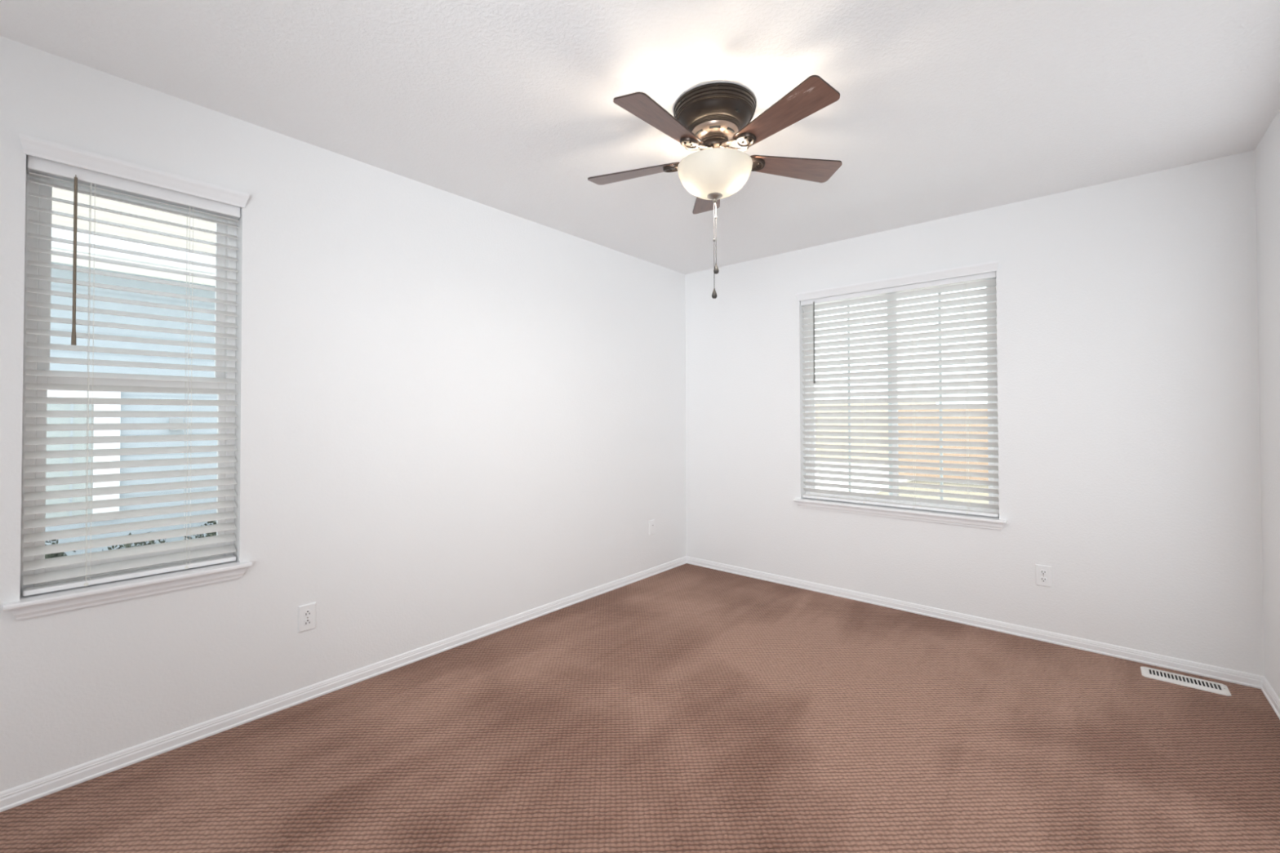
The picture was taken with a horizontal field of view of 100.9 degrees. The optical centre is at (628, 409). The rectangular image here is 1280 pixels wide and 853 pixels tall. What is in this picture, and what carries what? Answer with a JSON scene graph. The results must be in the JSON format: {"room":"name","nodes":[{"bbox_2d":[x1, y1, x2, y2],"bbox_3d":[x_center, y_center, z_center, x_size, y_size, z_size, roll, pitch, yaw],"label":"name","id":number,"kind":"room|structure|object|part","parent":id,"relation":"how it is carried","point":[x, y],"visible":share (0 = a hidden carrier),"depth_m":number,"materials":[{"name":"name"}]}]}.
{"room":"empty bedroom","nodes":[
{"label":"empty bedroom","id":0,"kind":"room"},
{"bbox_2d":[0,35,686,791],"bbox_3d":[-1.089,0.109,2.795,0.150,2.560,4.900,-1,-1,41],"label":"wall","id":1,"kind":"structure","parent":0,"point":[456,415],"depth_m":2.45,"materials":[{"name":"paint"}]},
{"bbox_2d":[3,158,252,619],"bbox_3d":[-1.800,-0.084,1.955,0.182,1.515,0.648,-1,-1,41],"label":"window","id":2,"kind":"structure","parent":1,"relation":"in","point":[50,602],"depth_m":1.83,"materials":[{"name":"white plastic"}]},
{"bbox_3d":[-1.836,0.228,1.983,0.024,0.722,0.520,-1,-1,41],"label":"sash","id":3,"kind":"part","parent":2,"relation":"part of","materials":[{"name":"white plastic"}]},
{"bbox_3d":[-1.858,-0.449,2.010,0.022,0.723,0.520,-1,-1,41],"label":"sash","id":4,"kind":"part","parent":2,"relation":"part of","materials":[{"name":"white plastic"}]},
{"bbox_2d":[18,133,249,595],"bbox_3d":[-1.774,-0.135,1.933,0.100,1.485,0.612,-1,-1,41],"label":"window blind","id":5,"kind":"object","parent":2,"relation":"attached to","point":[47,160],"visible":1,"depth_m":1.91,"materials":[{"name":"paint"}]},
{"bbox_3d":[-1.883,-0.097,1.847,0.050,1.383,0.012,-1,-1,41],"label":"ladder cord","id":6,"kind":"part","parent":5,"relation":"part of","materials":[{"name":"white fabric"}]},
{"bbox_3d":[-1.792,0.599,1.939,0.050,0.017,0.568,-1,-1,41],"label":"rail","id":7,"kind":"part","parent":5,"relation":"part of","materials":[{"name":"paint"}]},
{"bbox_3d":[-1.706,-0.095,2.048,0.050,1.383,0.012,-1,-1,41],"label":"ladder cord","id":8,"kind":"part","parent":5,"relation":"part of","materials":[{"name":"white fabric"}]},
{"bbox_2d":[297,602,315,632],"bbox_3d":[-1.401,0.905,2.304,0.009,0.114,0.070,-1,-1,41],"label":"wall outlet","id":9,"kind":"object","parent":1,"relation":"attached to","point":[307,612],"visible":1,"depth_m":2.30,"materials":[{"name":"plastic"}]},
{"bbox_2d":[304,609,311,616],"bbox_3d":[-1.399,0.886,2.303,0.004,0.029,0.027,-1,-1,41],"label":"receptacle","id":10,"kind":"object","parent":9,"relation":"attached to","point":[307,612],"depth_m":2.30,"materials":[{"name":"plastic"}]},
{"bbox_2d":[304,618,311,625],"bbox_3d":[-1.399,0.925,2.303,0.004,0.029,0.027,-1,-1,41],"label":"receptacle","id":11,"kind":"object","parent":9,"relation":"attached to","point":[307,621],"depth_m":2.30,"materials":[{"name":"plastic"}]},
{"bbox_2d":[0,555,686,812],"bbox_3d":[-1.024,1.240,2.724,0.016,0.057,4.600,-1,-1,41],"label":"baseboard","id":12,"kind":"structure","parent":1,"relation":"attached to","point":[14,797],"depth_m":2.19,"materials":[{"name":"paint"}]},
{"bbox_2d":[648,519,654,535],"bbox_3d":[0.184,0.914,4.112,0.009,0.114,0.070,-1,-1,41],"label":"wall outlet","id":13,"kind":"object","parent":1,"relation":"attached to","point":[651,522],"visible":1,"depth_m":4.10,"materials":[{"name":"plastic"}]},
{"bbox_2d":[0,563,1279,852],"bbox_3d":[0.158,1.311,1.687,3.159,0.120,4.600,-1,-1,41],"label":"floor","id":14,"kind":"structure","parent":0,"point":[686,708],"depth_m":1.94,"materials":[{"name":"carpet"}]},
{"bbox_2d":[1140,666,1231,696],"bbox_3d":[2.573,1.249,2.449,0.282,0.014,0.130,-1,-1,41],"label":"floor vent","id":15,"kind":"object","parent":14,"relation":"in","point":[1222,689],"visible":1,"depth_m":2.43,"materials":[{"name":"metal"}]},
{"bbox_2d":[0,0,1279,274],"bbox_3d":[0.152,-1.264,1.723,3.459,0.150,4.900,-1,-1,41],"label":"ceiling","id":16,"kind":"structure","parent":0,"point":[944,108],"depth_m":1.92,"materials":[{"name":"paint"}]},
{"bbox_2d":[587,75,842,298],"bbox_3d":[0.314,-0.809,2.038,1.051,0.750,1.002,-1,-1,41],"label":"ceiling fan","id":17,"kind":"object","parent":16,"relation":"hanging from","point":[709,118],"visible":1,"depth_m":1.96,"materials":[{"name":"brown wood"}]},
{"bbox_3d":[0.033,-0.983,2.195,0.403,0.006,0.134,0,11,23],"label":"fan blade","id":18,"kind":"part","parent":17,"relation":"part of","materials":[{"name":"brown wood"}]},
{"bbox_3d":[0.123,-0.988,1.818,0.134,0.006,0.403,15,9,40],"label":"fan blade","id":19,"kind":"part","parent":17,"relation":"part of","materials":[{"name":"brown wood"}]},
{"bbox_3d":[0.364,-0.981,2.396,0.134,0.006,0.403,-12,-2,4],"label":"fan blade","id":20,"kind":"part","parent":17,"relation":"part of","materials":[{"name":"brown wood"}]},
{"bbox_3d":[0.334,-0.643,2.062,0.007,0.339,0.007,0,-1,19],"label":"pull chain","id":21,"kind":"part","parent":17,"relation":"part of","materials":[{"name":"metal"}]},
{"bbox_3d":[0.335,-0.455,2.059,0.021,0.042,0.021,-1,-1,41],"label":"pull knob","id":22,"kind":"part","parent":17,"relation":"part of","materials":[{"name":"metal"}]},
{"bbox_3d":[0.337,-0.895,2.067,0.290,0.115,0.290,-1,-1,41],"label":"lamp shade","id":23,"kind":"part","parent":17,"relation":"part of","materials":[{"name":"white glass"}]},
{"bbox_3d":[0.342,-0.691,2.064,0.007,0.244,0.007,0,-1,-26],"label":"pull chain","id":24,"kind":"part","parent":17,"relation":"part of","materials":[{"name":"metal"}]},
{"bbox_3d":[0.342,-0.551,2.062,0.021,0.042,0.021,-1,-1,41],"label":"pull knob","id":25,"kind":"part","parent":17,"relation":"part of","materials":[{"name":"metal"}]},
{"bbox_3d":[0.509,-0.989,1.787,0.134,0.006,0.403,14,-8,-30],"label":"fan blade","id":26,"kind":"part","parent":17,"relation":"part of","materials":[{"name":"brown wood"}]},
{"bbox_3d":[0.658,-0.985,2.144,0.403,0.006,0.134,0,-13,-13],"label":"fan blade","id":27,"kind":"part","parent":17,"relation":"part of","materials":[{"name":"brown wood"}]},
{"bbox_2d":[684,150,1264,675],"bbox_3d":[1.721,0.113,3.489,3.159,2.560,0.150,-1,-1,41],"label":"wall","id":28,"kind":"structure","parent":0,"point":[1129,428],"depth_m":2.83,"materials":[{"name":"paint"}]},
{"bbox_2d":[793,285,1007,529],"bbox_3d":[1.716,-0.066,3.468,1.254,1.522,0.182,-1,-1,41],"label":"window","id":29,"kind":"structure","parent":28,"relation":"in","point":[953,518],"depth_m":3.40,"materials":[{"name":"white plastic"}]},
{"bbox_3d":[1.552,-0.092,3.677,0.588,1.396,0.024,-1,-1,41],"label":"sliding sash","id":30,"kind":"part","parent":29,"relation":"part of","materials":[{"name":"white plastic"}]},
{"bbox_2d":[795,260,999,517],"bbox_3d":[1.694,-0.108,3.443,1.210,1.480,0.100,-1,-1,41],"label":"window blind","id":31,"kind":"object","parent":29,"relation":"attached to","point":[966,277],"visible":0.94,"depth_m":3.39,"materials":[{"name":"paint"}]},
{"bbox_3d":[1.361,-0.069,3.768,0.011,1.378,0.044,-1,-1,41],"label":"ladder cord","id":32,"kind":"part","parent":31,"relation":"part of","materials":[{"name":"white fabric"}]},
{"bbox_3d":[1.596,-0.073,3.561,0.011,1.378,0.044,-1,-1,41],"label":"ladder cord","id":33,"kind":"part","parent":31,"relation":"part of","materials":[{"name":"white fabric"}]},
{"bbox_3d":[1.712,0.618,3.451,1.166,0.017,0.050,-1,-1,41],"label":"rail","id":34,"kind":"part","parent":31,"relation":"part of","materials":[{"name":"paint"}]},
{"bbox_3d":[1.822,-0.076,3.364,0.011,1.378,0.044,-1,-1,41],"label":"ladder cord","id":35,"kind":"part","parent":31,"relation":"part of","materials":[{"name":"white fabric"}]},
{"bbox_3d":[2.038,-0.079,3.174,0.011,1.378,0.044,-1,-1,41],"label":"ladder cord","id":36,"kind":"part","parent":31,"relation":"part of","materials":[{"name":"white fabric"}]},
{"bbox_3d":[1.964,-0.098,3.353,0.586,1.396,0.022,-1,-1,41],"label":"fixed sash","id":37,"kind":"part","parent":29,"relation":"part of","materials":[{"name":"white plastic"}]},
{"bbox_2d":[686,555,1264,688],"bbox_3d":[1.669,1.244,3.411,3.159,0.057,0.016,-1,-1,41],"label":"baseboard","id":38,"kind":"structure","parent":28,"relation":"attached to","point":[1240,677],"depth_m":2.96,"materials":[{"name":"paint"}]},
{"bbox_2d":[1035,564,1052,587],"bbox_3d":[2.271,0.908,2.891,0.070,0.114,0.009,-1,-1,41],"label":"wall outlet","id":39,"kind":"object","parent":28,"relation":"attached to","point":[1042,572],"visible":1,"depth_m":2.89,"materials":[{"name":"plastic"}]},
{"bbox_2d":[1040,569,1046,574],"bbox_3d":[2.269,0.888,2.889,0.027,0.029,0.004,-1,-1,41],"label":"receptacle","id":40,"kind":"object","parent":39,"relation":"attached to","point":[1042,571],"depth_m":2.89,"materials":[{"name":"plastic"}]},
{"bbox_2d":[1040,577,1046,582],"bbox_3d":[2.269,0.927,2.889,0.027,0.029,0.004,-1,-1,41],"label":"receptacle","id":41,"kind":"object","parent":39,"relation":"attached to","point":[1042,579],"depth_m":2.89,"materials":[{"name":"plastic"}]},
{"bbox_2d":[1254,109,1279,698],"bbox_3d":[1.399,0.073,0.613,0.150,2.560,4.900,-1,-1,41],"label":"wall","id":42,"kind":"structure","parent":0,"point":[1267,153],"depth_m":2.25,"materials":[{"name":"paint"}]},
{"bbox_2d":[1260,676,1279,719],"bbox_3d":[1.339,1.205,0.651,0.016,0.057,4.600,-1,-1,41],"label":"baseboard","id":43,"kind":"structure","parent":42,"relation":"attached to","point":[1268,691],"depth_m":2.25,"materials":[{"name":"paint"}]},
{"label":"outside","id":44,"kind":"structure","parent":0,"visible":0},
{"bbox_2d":[815,461,912,493],"bbox_3d":[-22.130,1.889,24.290,59.830,0.500,120.000,-1,-1,41],"label":"ground","id":45,"kind":"structure","parent":44,"point":[817,462],"depth_m":10.65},
{"bbox_2d":[44,539,75,559],"bbox_3d":[-4.046,1.078,3.628,0.394,0.465,0.399,-1,-1,41],"label":"shrub","id":46,"kind":"object","parent":45,"relation":"on","point":[57,554],"visible":0.09,"depth_m":3.66,"materials":[{"name":"green plant"}]},
{"bbox_2d":[44,186,217,556],"bbox_3d":[-5.277,-0.907,7.545,7.310,4.545,16.000,-1,-1,41],"label":"window glass","id":47,"kind":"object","parent":45,"relation":"on","point":[60,193],"visible":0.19,"depth_m":4.20,"materials":[{"name":"clear glass"}]},
{"bbox_3d":[-4.436,0.373,3.702,0.015,0.912,0.959,-1,-1,41],"label":"pane","id":48,"kind":"part","parent":47,"relation":"part of","materials":[{"name":"clear glass"}]},
{"bbox_3d":[-4.428,0.303,3.696,0.035,1.052,1.255,-1,-1,41],"label":"window casing","id":49,"kind":"part","parent":47,"relation":"part of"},
{"bbox_2d":[168,417,184,430],"bbox_3d":[-3.774,0.118,4.412,0.080,0.100,0.090,-1,-1,41],"label":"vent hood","id":50,"kind":"object","parent":47,"relation":"attached to","point":[171,420],"depth_m":4.42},
{"bbox_2d":[102,531,165,551],"bbox_3d":[-3.669,1.112,3.937,0.405,0.405,0.446,0,-1,4],"label":"shrub","id":51,"kind":"object","parent":45,"relation":"on","point":[126,545],"visible":0.07,"depth_m":3.94,"materials":[{"name":"green plant"}]},
{"bbox_2d":[184,520,216,539],"bbox_3d":[-3.392,1.107,4.353,0.453,0.426,0.442,-1,-1,41],"label":"shrub","id":52,"kind":"object","parent":45,"relation":"on","point":[211,534],"visible":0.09,"depth_m":4.27,"materials":[{"name":"green plant"}]},
{"bbox_2d":[815,402,936,465],"bbox_3d":[5.048,0.656,15.190,6.720,1.670,0.162,-1,-1,41],"label":"fence","id":53,"kind":"object","parent":45,"relation":"on","point":[900,403],"visible":0.02,"depth_m":14.15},
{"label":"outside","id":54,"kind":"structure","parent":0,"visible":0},
{"bbox_2d":[876,480,988,503],"bbox_3d":[42.815,1.534,7.346,60.170,0.450,59.830,-1,-1,41],"label":"lawn","id":55,"kind":"structure","parent":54,"point":[913,481],"depth_m":9.04,"materials":[{"name":"green plant"}]},
{"bbox_2d":[897,408,988,485],"bbox_3d":[7.941,0.638,8.661,6.580,1.509,0.162,-1,-1,41],"label":"fence","id":56,"kind":"object","parent":55,"relation":"on","point":[943,410],"visible":0.05,"depth_m":10.16,"materials":[{"name":"brown wood"}]}
]}

